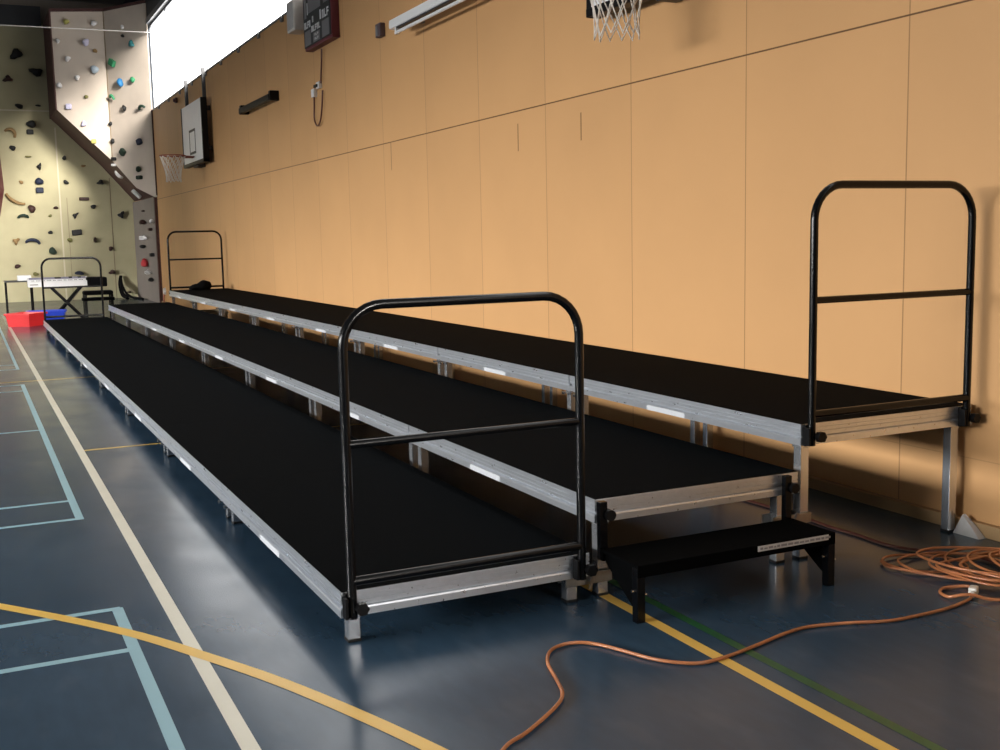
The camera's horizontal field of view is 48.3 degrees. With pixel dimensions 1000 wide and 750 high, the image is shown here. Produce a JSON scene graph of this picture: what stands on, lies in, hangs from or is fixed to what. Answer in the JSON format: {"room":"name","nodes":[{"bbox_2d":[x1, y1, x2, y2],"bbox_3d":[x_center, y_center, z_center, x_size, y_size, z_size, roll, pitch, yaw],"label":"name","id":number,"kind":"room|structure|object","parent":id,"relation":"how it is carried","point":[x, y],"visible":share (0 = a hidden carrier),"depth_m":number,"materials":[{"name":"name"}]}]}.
{"room":"school gymnasium","nodes":[
{"label":"school gymnasium","id":0,"kind":"room"},
{"bbox_2d":[0,0,115,22],"bbox_3d":[-17.019,-5.220,25.781,16.240,7.500,0.250,-5,8,-25],"label":"wall","id":1,"kind":"structure","parent":0,"point":[44,5],"depth_m":27.93,"materials":[{"name":"black paint"}]},
{"bbox_2d":[0,4,40,25],"bbox_3d":[-17.785,-8.392,24.758,14.050,0.480,0.270,-5,8,-25],"label":"trim","id":2,"kind":"structure","parent":1,"relation":"attached to","point":[22,15],"depth_m":27.43,"materials":[{"name":"metal"}]},
{"bbox_2d":[54,0,124,4],"bbox_3d":[-6.343,-6.499,3.186,16.440,0.200,49.700,-5,8,-25],"label":"ceiling","id":3,"kind":"structure","parent":0,"point":[116,2],"depth_m":28.18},
{"bbox_2d":[123,0,169,28],"bbox_3d":[0.959,-6.417,6.711,0.120,1.150,49.700,-5,8,-25],"label":"wall","id":4,"kind":"structure","parent":0,"point":[150,4],"depth_m":24.81,"materials":[{"name":"metal"}]},
{"bbox_2d":[146,0,166,23],"bbox_3d":[1.763,-5.675,4.952,0.035,0.120,45.300,-5,8,-25],"label":"trim","id":5,"kind":"structure","parent":4,"relation":"attached to","point":[161,3],"depth_m":23.99,"materials":[{"name":"grey metal"}]},
{"bbox_2d":[0,297,999,749],"bbox_3d":[-6.179,1.089,4.137,16.440,0.102,49.700,-5,8,-25],"label":"floor","id":6,"kind":"structure","parent":0,"point":[135,614],"depth_m":3.99,"materials":[{"name":"blue rubber"}]},
{"bbox_2d":[4,280,34,312],"bbox_3d":[-9.204,-1.432,21.360,0.500,0.750,0.600,-5,8,-25],"label":"folding table","id":7,"kind":"object","parent":6,"relation":"on","point":[11,281],"visible":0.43,"depth_m":21.18,"materials":[{"name":"metal"}]},
{"bbox_2d":[17,275,30,280],"bbox_3d":[-9.080,-1.852,21.260,0.240,0.100,0.240,-5,8,-25],"label":"box","id":8,"kind":"object","parent":7,"relation":"on","point":[19,277],"visible":0.8,"depth_m":21.15,"materials":[{"name":"cardboard"}]},
{"bbox_2d":[4,312,47,326],"bbox_3d":[-8.391,-0.986,19.738,0.506,0.234,0.536,0,7,12],"label":"tub","id":9,"kind":"object","parent":6,"relation":"on","point":[18,319],"visible":0.99,"depth_m":19.54,"materials":[{"name":"red plastic"}]},
{"bbox_2d":[25,309,66,319],"bbox_3d":[-8.303,-1.068,20.396,0.696,0.229,0.396,-3,7,-17],"label":"tub","id":10,"kind":"object","parent":6,"relation":"on","point":[57,312],"visible":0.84,"depth_m":20.28,"materials":[{"name":"blue plastic"}]},
{"bbox_2d":[51,287,84,317],"bbox_3d":[-8.205,-1.369,21.122,0.580,0.640,0.400,-5,8,-25],"label":"keyboard stand","id":11,"kind":"object","parent":6,"relation":"on","point":[67,302],"visible":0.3,"depth_m":21.04,"materials":[{"name":"black metal"}]},
{"bbox_2d":[27,276,106,287],"bbox_3d":[-8.187,-1.760,21.087,1.390,0.204,0.380,-5,8,-25],"label":"keyboard","id":12,"kind":"object","parent":11,"relation":"on","point":[75,280],"visible":0.97,"depth_m":21.01,"materials":[{"name":"white plastic"}]},
{"bbox_2d":[0,0,159,302],"bbox_3d":[-13.300,-4.929,25.234,10.040,6.900,3.940,-5,8,-25],"label":"wall","id":13,"kind":"structure","parent":6,"relation":"on","point":[59,132],"depth_m":27.80,"materials":[{"name":"beige wood"}]},
{"bbox_2d":[0,160,3,213],"bbox_3d":[-12.666,-4.758,27.372,0.880,2.000,0.450,-5,8,-25],"label":"volume","id":14,"kind":"object","parent":13,"relation":"attached to","point":[1,176],"visible":1,"depth_m":27.66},
{"bbox_2d":[2,75,12,81],"bbox_3d":[-12.147,-7.318,27.478,0.255,0.176,0.170,-5,8,-25],"label":"hold","id":15,"kind":"object","parent":13,"relation":"attached to","point":[7,77],"visible":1,"depth_m":27.43,"materials":[{"name":"brown plastic"}]},
{"bbox_2d":[4,127,16,137],"bbox_3d":[-12.144,-6.010,27.626,0.285,0.250,0.108,-5,8,-25],"label":"hold","id":16,"kind":"object","parent":13,"relation":"attached to","point":[12,130],"visible":1,"depth_m":27.61,"materials":[{"name":"orange plastic"}]},
{"bbox_2d":[5,193,25,204],"bbox_3d":[-12.103,-4.393,27.832,0.447,0.306,0.100,-5,8,-25],"label":"hold","id":17,"kind":"object","parent":13,"relation":"attached to","point":[6,194],"visible":1,"depth_m":27.78,"materials":[{"name":"plastic"}]},
{"bbox_2d":[10,48,22,58],"bbox_3d":[-11.941,-7.929,27.507,0.299,0.266,0.167,-3,7,-15],"label":"hold","id":18,"kind":"object","parent":13,"relation":"attached to","point":[16,52],"visible":1,"depth_m":27.45,"materials":[{"name":"black plastic"}]},
{"bbox_2d":[15,104,22,108],"bbox_3d":[-11.942,-6.668,27.653,0.191,0.127,0.165,-2,7,-10],"label":"hold","id":19,"kind":"object","parent":13,"relation":"attached to","point":[20,106],"visible":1,"depth_m":27.60,"materials":[{"name":"black plastic"}]},
{"bbox_2d":[17,214,28,217],"bbox_3d":[-11.957,-3.985,27.951,0.279,0.113,0.095,-5,8,-25],"label":"hold","id":20,"kind":"object","parent":13,"relation":"attached to","point":[20,215],"visible":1,"depth_m":27.91,"materials":[{"name":"green plastic"}]},
{"bbox_2d":[26,129,33,133],"bbox_3d":[-11.746,-6.077,27.853,0.160,0.120,0.100,-5,8,-25],"label":"hold","id":21,"kind":"object","parent":13,"relation":"attached to","point":[29,131],"visible":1,"depth_m":27.81,"materials":[{"name":"black plastic"}]},
{"bbox_2d":[26,120,35,127],"bbox_3d":[-11.707,-6.261,27.814,0.222,0.183,0.166,-3,7,-13],"label":"hold","id":22,"kind":"object","parent":13,"relation":"attached to","point":[32,124],"visible":1,"depth_m":27.76,"materials":[{"name":"black plastic"}]},
{"bbox_2d":[28,205,35,212],"bbox_3d":[-11.778,-4.181,28.028,0.178,0.200,0.146,-2,7,-9],"label":"hold","id":23,"kind":"object","parent":13,"relation":"attached to","point":[31,208],"visible":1,"depth_m":27.98,"materials":[{"name":"brown plastic"}]},
{"bbox_2d":[25,238,40,243],"bbox_3d":[-11.783,-3.371,28.104,0.368,0.168,0.106,-5,8,-25],"label":"hold","id":24,"kind":"object","parent":13,"relation":"attached to","point":[29,239],"visible":1,"depth_m":28.06,"materials":[{"name":"plastic"}]},
{"bbox_2d":[28,68,42,76],"bbox_3d":[-11.559,-7.529,27.737,0.339,0.208,0.170,-5,8,-25],"label":"hold","id":25,"kind":"object","parent":13,"relation":"attached to","point":[37,72],"visible":1,"depth_m":27.69,"materials":[{"name":"black plastic"}]},
{"bbox_2d":[35,178,43,183],"bbox_3d":[-11.589,-4.882,28.037,0.200,0.170,0.152,-5,8,-25],"label":"hold","id":26,"kind":"object","parent":13,"relation":"attached to","point":[38,180],"visible":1,"depth_m":27.99,"materials":[{"name":"blue plastic"}]},
{"bbox_2d":[36,187,43,192],"bbox_3d":[-11.599,-4.658,28.087,0.180,0.140,0.100,-5,8,-25],"label":"hold","id":27,"kind":"object","parent":13,"relation":"attached to","point":[38,189],"visible":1,"depth_m":28.05,"materials":[{"name":"plastic"}]},
{"bbox_2d":[49,247,56,254],"bbox_3d":[-11.371,-3.162,28.340,0.186,0.196,0.152,-5,8,-25],"label":"hold","id":28,"kind":"object","parent":13,"relation":"attached to","point":[52,250],"visible":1,"depth_m":28.30,"materials":[{"name":"green plastic"}]},
{"bbox_2d":[66,104,71,108],"bbox_3d":[-10.124,-6.303,26.155,0.130,0.130,0.100,-2,7,-6],"label":"hold","id":29,"kind":"object","parent":13,"relation":"attached to","point":[68,106],"visible":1,"depth_m":26.11,"materials":[{"name":"white plastic"}]},
{"bbox_2d":[72,229,81,235],"bbox_3d":[-10.847,-3.656,28.570,0.247,0.156,0.090,-5,8,-25],"label":"hold","id":30,"kind":"object","parent":13,"relation":"attached to","point":[79,231],"visible":1,"depth_m":28.53,"materials":[{"name":"black plastic"}]},
{"bbox_2d":[79,197,88,199],"bbox_3d":[-10.658,-4.516,28.562,0.240,0.080,0.090,-5,8,-25],"label":"hold","id":31,"kind":"object","parent":13,"relation":"attached to","point":[80,198],"visible":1,"depth_m":28.52,"materials":[{"name":"plastic"}]},
{"bbox_2d":[82,39,88,45],"bbox_3d":[-9.665,-7.759,26.002,0.153,0.178,0.138,0,7,12],"label":"hold","id":32,"kind":"object","parent":13,"relation":"attached to","point":[85,42],"visible":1,"depth_m":25.96,"materials":[{"name":"plastic"}]},
{"bbox_2d":[90,65,98,73],"bbox_3d":[-9.488,-7.152,26.089,0.188,0.191,0.154,-4,8,-23],"label":"hold","id":33,"kind":"object","parent":13,"relation":"attached to","point":[94,69],"visible":1,"depth_m":26.04,"materials":[{"name":"grey plastic"}]},
{"bbox_2d":[107,58,115,66],"bbox_3d":[-9.056,-7.283,25.990,0.225,0.210,0.090,4,9,34],"label":"hold","id":34,"kind":"object","parent":13,"relation":"attached to","point":[111,62],"visible":1,"depth_m":25.95,"materials":[{"name":"green plastic"}]},
{"bbox_2d":[115,171,122,178],"bbox_3d":[-9.009,-4.740,26.349,0.191,0.191,0.130,-5,8,-25],"label":"hold","id":35,"kind":"object","parent":13,"relation":"attached to","point":[117,174],"visible":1,"depth_m":26.30,"materials":[{"name":"white plastic"}]},
{"bbox_2d":[117,78,122,86],"bbox_3d":[-8.823,-6.787,25.864,0.145,0.207,0.144,1,7,15],"label":"hold","id":36,"kind":"object","parent":13,"relation":"attached to","point":[119,80],"visible":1,"depth_m":25.81,"materials":[{"name":"blue plastic"}]},
{"bbox_2d":[117,211,123,217],"bbox_3d":[-9.859,-4.169,28.969,0.176,0.198,0.125,-3,7,-11],"label":"hold","id":37,"kind":"object","parent":13,"relation":"attached to","point":[121,214],"visible":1,"depth_m":28.93,"materials":[{"name":"black plastic"}]},
{"bbox_2d":[119,148,125,155],"bbox_3d":[-8.857,-5.229,26.137,0.191,0.191,0.100,4,9,34],"label":"hold","id":38,"kind":"object","parent":13,"relation":"attached to","point":[122,152],"visible":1,"depth_m":26.09,"materials":[{"name":"green plastic"}]},
{"bbox_2d":[128,40,133,46],"bbox_3d":[-8.447,-7.600,25.515,0.116,0.164,0.158,-7,9,-39],"label":"hold","id":39,"kind":"object","parent":13,"relation":"attached to","point":[130,44],"visible":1,"depth_m":25.48,"materials":[{"name":"teal plastic"}]},
{"bbox_2d":[131,189,141,198],"bbox_3d":[-8.737,-4.352,26.772,0.232,0.232,0.120,-5,8,-25],"label":"hold","id":40,"kind":"object","parent":13,"relation":"attached to","point":[133,191],"visible":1,"depth_m":26.73,"materials":[{"name":"white plastic"}]},
{"bbox_2d":[136,138,142,144],"bbox_3d":[-8.346,-5.395,25.768,0.150,0.150,0.100,4,9,34],"label":"hold","id":41,"kind":"object","parent":13,"relation":"attached to","point":[139,140],"visible":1,"depth_m":25.73,"materials":[{"name":"plastic"}]},
{"bbox_2d":[141,258,147,266],"bbox_3d":[-8.758,-2.766,27.424,0.170,0.224,0.472,-5,8,-25],"label":"hold","id":42,"kind":"object","parent":13,"relation":"attached to","point":[144,263],"visible":1,"depth_m":27.29,"materials":[{"name":"red plastic"}]},
{"bbox_2d":[43,317,119,340],"bbox_3d":[-6.583,-0.733,17.535,1.000,0.202,2.006,-5,8,-25],"label":"stage platform","id":43,"kind":"object","parent":6,"relation":"on","point":[95,321],"visible":0.63,"depth_m":17.45,"materials":[{"name":"black carpet"}]},
{"bbox_2d":[40,257,104,323],"bbox_3d":[-7.044,-1.393,18.400,0.989,1.101,0.066,-5,8,-25],"label":"guard rail","id":44,"kind":"object","parent":43,"relation":"attached to","point":[57,258],"visible":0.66,"depth_m":18.36,"materials":[{"name":"black metal"}]},
{"bbox_2d":[52,324,140,352],"bbox_3d":[-5.719,-0.526,15.740,1.000,0.202,2.006,-5,8,-25],"label":"stage platform","id":45,"kind":"object","parent":6,"relation":"on","point":[60,333],"visible":0.56,"depth_m":15.64,"materials":[{"name":"black carpet"}]},
{"bbox_2d":[81,290,114,317],"bbox_3d":[-7.784,-1.377,21.603,0.580,0.520,0.340,-5,8,-25],"label":"piano bench","id":46,"kind":"object","parent":6,"relation":"on","point":[111,298],"visible":0.8,"depth_m":21.45,"materials":[{"name":"black metal"}]},
{"bbox_2d":[82,290,112,294],"bbox_3d":[-7.789,-1.596,21.576,0.540,0.080,0.340,-5,8,-25],"label":"cushion","id":47,"kind":"object","parent":46,"relation":"on","point":[93,292],"depth_m":21.44,"materials":[{"name":"black fabric"}]},
{"bbox_2d":[81,296,114,300],"bbox_3d":[-7.786,-1.476,21.591,0.580,0.060,0.320,-5,8,-25],"label":"shelf","id":48,"kind":"object","parent":46,"relation":"attached to","point":[111,298],"depth_m":21.47,"materials":[{"name":"black metal"}]},
{"bbox_2d":[63,334,162,366],"bbox_3d":[-4.855,-0.320,13.945,1.000,0.202,2.006,-5,8,-25],"label":"stage platform","id":49,"kind":"object","parent":6,"relation":"on","point":[73,344],"visible":0.59,"depth_m":13.83,"materials":[{"name":"black carpet"}]},
{"bbox_2d":[118,275,143,299],"bbox_3d":[-9.466,-2.227,28.396,0.249,0.594,1.759,-6,9,-35],"label":"strap","id":50,"kind":"object","parent":6,"relation":"on","point":[122,290],"visible":1,"depth_m":28.74,"materials":[{"name":"black fabric"}]},
{"bbox_2d":[77,345,195,386],"bbox_3d":[-3.991,-0.114,12.150,1.000,0.202,2.006,-5,8,-25],"label":"stage platform","id":51,"kind":"object","parent":6,"relation":"on","point":[89,359],"visible":0.62,"depth_m":12.02,"materials":[{"name":"black carpet"}]},
{"bbox_2d":[108,302,188,325],"bbox_3d":[-5.668,-0.908,17.969,1.000,0.402,2.006,-5,8,-25],"label":"stage platform","id":52,"kind":"object","parent":6,"relation":"on","point":[119,309],"visible":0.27,"depth_m":17.87,"materials":[{"name":"black carpet"}]},
{"bbox_2d":[95,361,238,413],"bbox_3d":[-3.126,0.093,10.355,1.000,0.202,2.006,-5,8,-25],"label":"stage platform","id":53,"kind":"object","parent":6,"relation":"on","point":[116,379],"visible":0.6,"depth_m":10.21,"materials":[{"name":"black carpet"}]},
{"bbox_2d":[124,308,214,335],"bbox_3d":[-4.804,-0.701,16.174,1.000,0.402,2.006,-5,8,-25],"label":"stage platform","id":54,"kind":"object","parent":6,"relation":"on","point":[137,316],"visible":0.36,"depth_m":16.07,"materials":[{"name":"black carpet"}]},
{"bbox_2d":[143,315,247,347],"bbox_3d":[-3.940,-0.495,14.379,1.000,0.402,2.006,-5,8,-25],"label":"stage platform","id":55,"kind":"object","parent":6,"relation":"on","point":[160,325],"visible":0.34,"depth_m":14.25,"materials":[{"name":"black carpet"}]},
{"bbox_2d":[169,288,251,323],"bbox_3d":[-4.767,-1.080,18.381,1.000,0.602,2.006,-5,8,-25],"label":"stage platform","id":56,"kind":"object","parent":6,"relation":"on","point":[182,294],"visible":0.45,"depth_m":18.18,"materials":[{"name":"black carpet"}]},
{"bbox_2d":[167,230,224,293],"bbox_3d":[-5.236,-1.938,19.219,0.979,1.101,0.066,-5,8,-25],"label":"guard rail","id":57,"kind":"object","parent":56,"relation":"attached to","point":[218,233],"visible":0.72,"depth_m":19.16,"materials":[{"name":"black metal"}]},
{"bbox_2d":[189,280,211,289],"bbox_3d":[-5.098,-1.530,18.940,0.380,0.166,0.209,-4,8,-18],"label":"bag","id":58,"kind":"object","parent":56,"relation":"on","point":[202,285],"visible":1,"depth_m":18.88,"materials":[{"name":"black fabric"}]},
{"bbox_2d":[121,382,302,453],"bbox_3d":[-2.262,0.299,8.560,1.000,0.202,2.006,-5,8,-25],"label":"stage platform","id":59,"kind":"object","parent":6,"relation":"on","point":[154,407],"visible":0.64,"depth_m":8.39,"materials":[{"name":"black carpet"}]},
{"bbox_2d":[167,324,292,364],"bbox_3d":[-3.075,-0.288,12.584,1.000,0.402,2.006,-5,8,-25],"label":"stage platform","id":60,"kind":"object","parent":6,"relation":"on","point":[191,336],"visible":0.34,"depth_m":12.44,"materials":[{"name":"black carpet"}]},
{"bbox_2d":[191,292,284,332],"bbox_3d":[-3.902,-0.873,16.586,1.000,0.602,2.006,-5,8,-25],"label":"stage platform","id":61,"kind":"object","parent":6,"relation":"on","point":[208,299],"visible":0.48,"depth_m":16.41,"materials":[{"name":"black carpet"}]},
{"bbox_2d":[217,297,325,343],"bbox_3d":[-3.038,-0.667,14.791,1.000,0.602,2.006,-5,8,-25],"label":"stage platform","id":62,"kind":"object","parent":6,"relation":"on","point":[244,306],"visible":0.43,"depth_m":14.63,"materials":[{"name":"black carpet"}]},
{"bbox_2d":[199,336,348,385],"bbox_3d":[-2.211,-0.082,10.789,1.000,0.402,2.006,-5,8,-25],"label":"stage platform","id":63,"kind":"object","parent":6,"relation":"on","point":[232,351],"visible":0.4,"depth_m":10.63,"materials":[{"name":"black carpet"}]},
{"bbox_2d":[159,413,402,518],"bbox_3d":[-1.398,0.506,6.764,1.000,0.202,2.006,-5,8,-25],"label":"stage platform","id":64,"kind":"object","parent":6,"relation":"on","point":[217,452],"visible":0.63,"depth_m":6.56,"materials":[{"name":"black carpet"}]},
{"bbox_2d":[250,304,377,357],"bbox_3d":[-2.174,-0.460,12.996,1.000,0.602,2.006,-5,8,-25],"label":"stage platform","id":65,"kind":"object","parent":6,"relation":"on","point":[283,314],"visible":0.41,"depth_m":12.85,"materials":[{"name":"black carpet"}]},
{"bbox_2d":[243,351,433,417],"bbox_3d":[-1.347,0.124,8.994,1.000,0.402,2.006,-5,8,-25],"label":"stage platform","id":66,"kind":"object","parent":6,"relation":"on","point":[291,372],"visible":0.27,"depth_m":8.78,"materials":[{"name":"black carpet"}]},
{"bbox_2d":[294,312,450,359],"bbox_3d":[-1.310,-0.254,11.201,1.000,0.602,2.006,-5,8,-25],"label":"stage platform","id":67,"kind":"object","parent":6,"relation":"on","point":[330,324],"visible":0.5,"depth_m":11.06,"materials":[{"name":"black carpet"}]},
{"bbox_2d":[221,462,588,642],"bbox_3d":[-0.534,0.712,4.969,1.000,0.202,2.006,-5,8,-25],"label":"stage platform","id":68,"kind":"object","parent":6,"relation":"on","point":[405,516],"visible":0.92,"depth_m":4.59,"materials":[{"name":"black carpet"}]},
{"bbox_2d":[337,292,597,620],"bbox_3d":[-0.098,0.266,3.971,0.987,1.101,0.066,-5,8,-25],"label":"guard rail","id":69,"kind":"object","parent":68,"relation":"attached to","point":[352,609],"visible":1,"depth_m":3.92,"materials":[{"name":"black metal"}]},
{"bbox_2d":[557,569,611,588],"bbox_3d":[0.336,0.787,4.348,0.205,0.072,0.107,-5,8,-25],"label":"clamp","id":70,"kind":"object","parent":68,"relation":"attached to","point":[603,575],"visible":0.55,"depth_m":4.32,"materials":[{"name":"metal"}]},
{"bbox_2d":[307,374,563,468],"bbox_3d":[-0.483,0.331,7.199,1.000,0.402,2.006,-5,8,-25],"label":"stage platform","id":71,"kind":"object","parent":6,"relation":"on","point":[390,405],"visible":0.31,"depth_m":6.93,"materials":[{"name":"black carpet"}]},
{"bbox_2d":[353,323,549,403],"bbox_3d":[-0.445,-0.048,9.406,1.000,0.602,2.006,-5,8,-25],"label":"stage platform","id":72,"kind":"object","parent":6,"relation":"on","point":[422,340],"visible":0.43,"depth_m":9.16,"materials":[{"name":"black carpet"}]},
{"bbox_2d":[437,339,705,444],"bbox_3d":[0.419,0.159,7.611,1.000,0.602,2.006,-5,8,-25],"label":"stage platform","id":73,"kind":"object","parent":6,"relation":"on","point":[550,363],"visible":0.53,"depth_m":7.33,"materials":[{"name":"black carpet"}]},
{"bbox_2d":[409,409,798,595],"bbox_3d":[0.382,0.537,5.403,1.000,0.402,2.006,-5,8,-25],"label":"stage platform","id":74,"kind":"object","parent":6,"relation":"on","point":[638,472],"visible":0.72,"depth_m":4.89,"materials":[{"name":"black carpet"}]},
{"bbox_2d":[762,510,810,522],"bbox_3d":[1.232,0.615,4.765,0.208,0.072,0.107,-5,8,-25],"label":"clamp","id":75,"kind":"object","parent":74,"relation":"attached to","point":[804,517],"visible":0.41,"depth_m":4.76,"materials":[{"name":"metal"}]},
{"bbox_2d":[597,475,835,623],"bbox_3d":[0.860,0.661,4.353,0.966,0.398,0.292,-5,8,-25],"label":"step","id":76,"kind":"structure","parent":6,"relation":"on","point":[630,564],"depth_m":4.26,"materials":[{"name":"black"}]},
{"bbox_2d":[760,536,830,549],"bbox_3d":[1.150,0.652,4.330,0.345,0.008,0.001,-5,8,-25],"label":"print","id":77,"kind":"object","parent":76,"relation":"attached to","point":[803,541],"depth_m":4.33,"materials":[{"name":"grey"}]},
{"bbox_2d":[501,585,978,749],"bbox_3d":[0.723,0.912,3.829,2.383,0.033,0.639,-6,9,-36],"label":"extension cord","id":78,"kind":"object","parent":6,"relation":"on","point":[974,589],"visible":0.94,"depth_m":3.79,"materials":[{"name":"orange plastic"}]},
{"bbox_2d":[569,363,971,559],"bbox_3d":[1.283,0.365,5.815,1.000,0.602,2.006,-5,8,-25],"label":"stage platform","id":79,"kind":"object","parent":6,"relation":"on","point":[773,406],"visible":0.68,"depth_m":5.29,"materials":[{"name":"black carpet"}]},
{"bbox_2d":[803,180,980,445],"bbox_3d":[1.708,-0.279,4.789,0.973,1.101,0.066,-5,8,-25],"label":"guard rail","id":80,"kind":"object","parent":79,"relation":"attached to","point":[810,436],"visible":1,"depth_m":4.74,"materials":[{"name":"black metal"}]},
{"bbox_2d":[747,500,999,564],"bbox_3d":[1.546,0.708,5.378,0.148,0.018,1.862,-6,8,-32],"label":"lead","id":81,"kind":"object","parent":6,"relation":"on","point":[751,501],"visible":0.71,"depth_m":5.06,"materials":[{"name":"brown rubber"}]},
{"bbox_2d":[880,546,999,586],"bbox_3d":[2.076,0.785,4.483,0.524,0.060,0.993,-7,9,-39],"label":"extension cord","id":82,"kind":"object","parent":6,"relation":"on","point":[985,578],"visible":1,"depth_m":4.59,"materials":[{"name":"orange rubber"}]},
{"bbox_2d":[938,584,999,601],"bbox_3d":[1.954,0.832,4.263,0.524,0.031,0.156,0,7,10],"label":"extension cord","id":83,"kind":"object","parent":6,"relation":"on","point":[940,592],"visible":0.94,"depth_m":4.24,"materials":[{"name":"orange rubber"}]},
{"bbox_2d":[953,514,985,539],"bbox_3d":[2.154,0.692,5.114,0.045,0.092,0.148,-5,8,-25],"label":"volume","id":84,"kind":"object","parent":6,"relation":"on","point":[965,526],"visible":1,"depth_m":5.12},
{"bbox_2d":[135,0,999,525],"bbox_3d":[1.059,-1.750,7.296,0.120,4.440,49.700,-5,8,-25],"label":"wall","id":85,"kind":"structure","parent":0,"point":[665,184],"depth_m":7.35,"materials":[{"name":"wood"}]},
{"bbox_2d":[151,109,162,301],"bbox_3d":[-7.978,-3.882,25.853,0.065,4.440,0.200,-5,8,-25],"label":"trim","id":86,"kind":"structure","parent":85,"relation":"attached to","point":[155,198],"depth_m":25.92,"materials":[{"name":"brown wood"}]},
{"bbox_2d":[163,288,165,301],"bbox_3d":[-7.632,-1.829,25.466,0.070,0.312,0.396,-5,8,-25],"label":"wall socket","id":87,"kind":"object","parent":85,"relation":"attached to","point":[164,289],"visible":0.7,"depth_m":25.49,"materials":[{"name":"white plastic"}]},
{"bbox_2d":[159,68,211,182],"bbox_3d":[-5.873,-4.520,20.425,0.790,1.954,2.000,-5,8,-25],"label":"basketball hoop","id":88,"kind":"object","parent":85,"relation":"attached to","point":[194,118],"visible":1,"depth_m":20.32,"materials":[{"name":"white plastic"}]},
{"bbox_2d":[150,0,266,107],"bbox_3d":[1.860,-4.701,5.166,0.060,1.910,45.400,-5,8,-25],"label":"window","id":89,"kind":"structure","parent":85,"relation":"in","point":[164,11],"depth_m":21.81,"materials":[{"name":"grey glass"}]},
{"bbox_2d":[152,12,286,110],"bbox_3d":[1.808,-3.696,5.201,0.030,0.090,45.300,-5,8,-25],"label":"trim","id":90,"kind":"structure","parent":85,"relation":"attached to","point":[281,18],"depth_m":18.00,"materials":[{"name":"grey metal"}]},
{"bbox_2d":[239,90,278,114],"bbox_3d":[-3.568,-4.000,16.406,0.140,0.135,1.950,-5,8,-25],"label":"wall bar","id":91,"kind":"object","parent":85,"relation":"attached to","point":[273,95],"visible":1,"depth_m":16.03,"materials":[{"name":"black metal"}]},
{"bbox_2d":[286,0,303,34],"bbox_3d":[-2.566,-4.536,14.114,0.205,0.380,0.340,-5,8,-25],"label":"wall speaker","id":92,"kind":"object","parent":85,"relation":"attached to","point":[294,8],"visible":0.68,"depth_m":13.97,"materials":[{"name":"white plastic"}]},
{"bbox_2d":[286,2,292,30],"bbox_3d":[-2.655,-4.529,14.072,0.007,0.320,0.280,-5,8,-25],"label":"grille","id":93,"kind":"object","parent":92,"relation":"attached to","point":[289,6],"depth_m":14.06,"materials":[{"name":"white metal"}]},
{"bbox_2d":[311,49,322,125],"bbox_3d":[-2.258,-3.545,13.804,0.066,0.902,0.480,-4,8,-23],"label":"cable","id":94,"kind":"object","parent":85,"relation":"attached to","point":[318,85],"visible":1,"depth_m":13.77,"materials":[{"name":"brown plastic"}]},
{"bbox_2d":[311,89,316,97],"bbox_3d":[-2.331,-3.534,13.970,0.050,0.100,0.120,-5,8,-25],"label":"socket","id":95,"kind":"object","parent":94,"relation":"attached to","point":[313,91],"depth_m":13.92,"materials":[{"name":"white plastic"}]},
{"bbox_2d":[303,0,339,51],"bbox_3d":[-2.154,-4.398,13.372,0.116,0.855,1.140,-5,8,-25],"label":"scoreboard","id":96,"kind":"object","parent":85,"relation":"attached to","point":[321,17],"visible":1,"depth_m":13.28,"materials":[{"name":"grey"}]},
{"bbox_2d":[375,22,384,37],"bbox_3d":[-1.256,-3.608,11.666,0.064,0.140,0.155,-5,8,-25],"label":"sensor","id":97,"kind":"object","parent":85,"relation":"attached to","point":[380,27],"visible":1,"depth_m":11.61,"materials":[{"name":"grey"}]},
{"bbox_2d":[389,0,464,34],"bbox_3d":[-0.479,-3.265,9.871,0.240,0.160,2.340,-5,8,-25],"label":"strip light","id":98,"kind":"object","parent":85,"relation":"attached to","point":[428,9],"visible":1,"depth_m":10.15,"materials":[{"name":"white metal"}]},
{"bbox_2d":[162,301,999,541],"bbox_3d":[1.878,0.628,5.787,0.034,0.062,45.400,-5,8,-25],"label":"baseboard","id":99,"kind":"structure","parent":85,"relation":"attached to","point":[989,531],"depth_m":5.59,"materials":[{"name":"brown wood"}]},
{"bbox_2d":[586,0,682,41],"bbox_3d":[0.812,-2.942,6.531,0.795,1.913,2.000,-5,8,-25],"label":"basketball hoop","id":100,"kind":"object","parent":85,"relation":"attached to","point":[595,9],"visible":1,"depth_m":6.68,"materials":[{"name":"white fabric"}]},
{"bbox_3d":[-13.573,-2.086,0.184,0.200,7.500,49.250,-5,8,-25],"label":"wall","id":101,"kind":"structure","parent":0,"visible":0},
{"bbox_2d":[0,24,149,32],"bbox_3d":[-15.165,-7.140,21.795,16.070,0.082,0.019,-5,8,-25],"label":"overhead wire","id":102,"kind":"object","parent":101,"relation":"attached to","point":[0,24],"visible":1,"depth_m":24.52,"materials":[{"name":"grey metal"}]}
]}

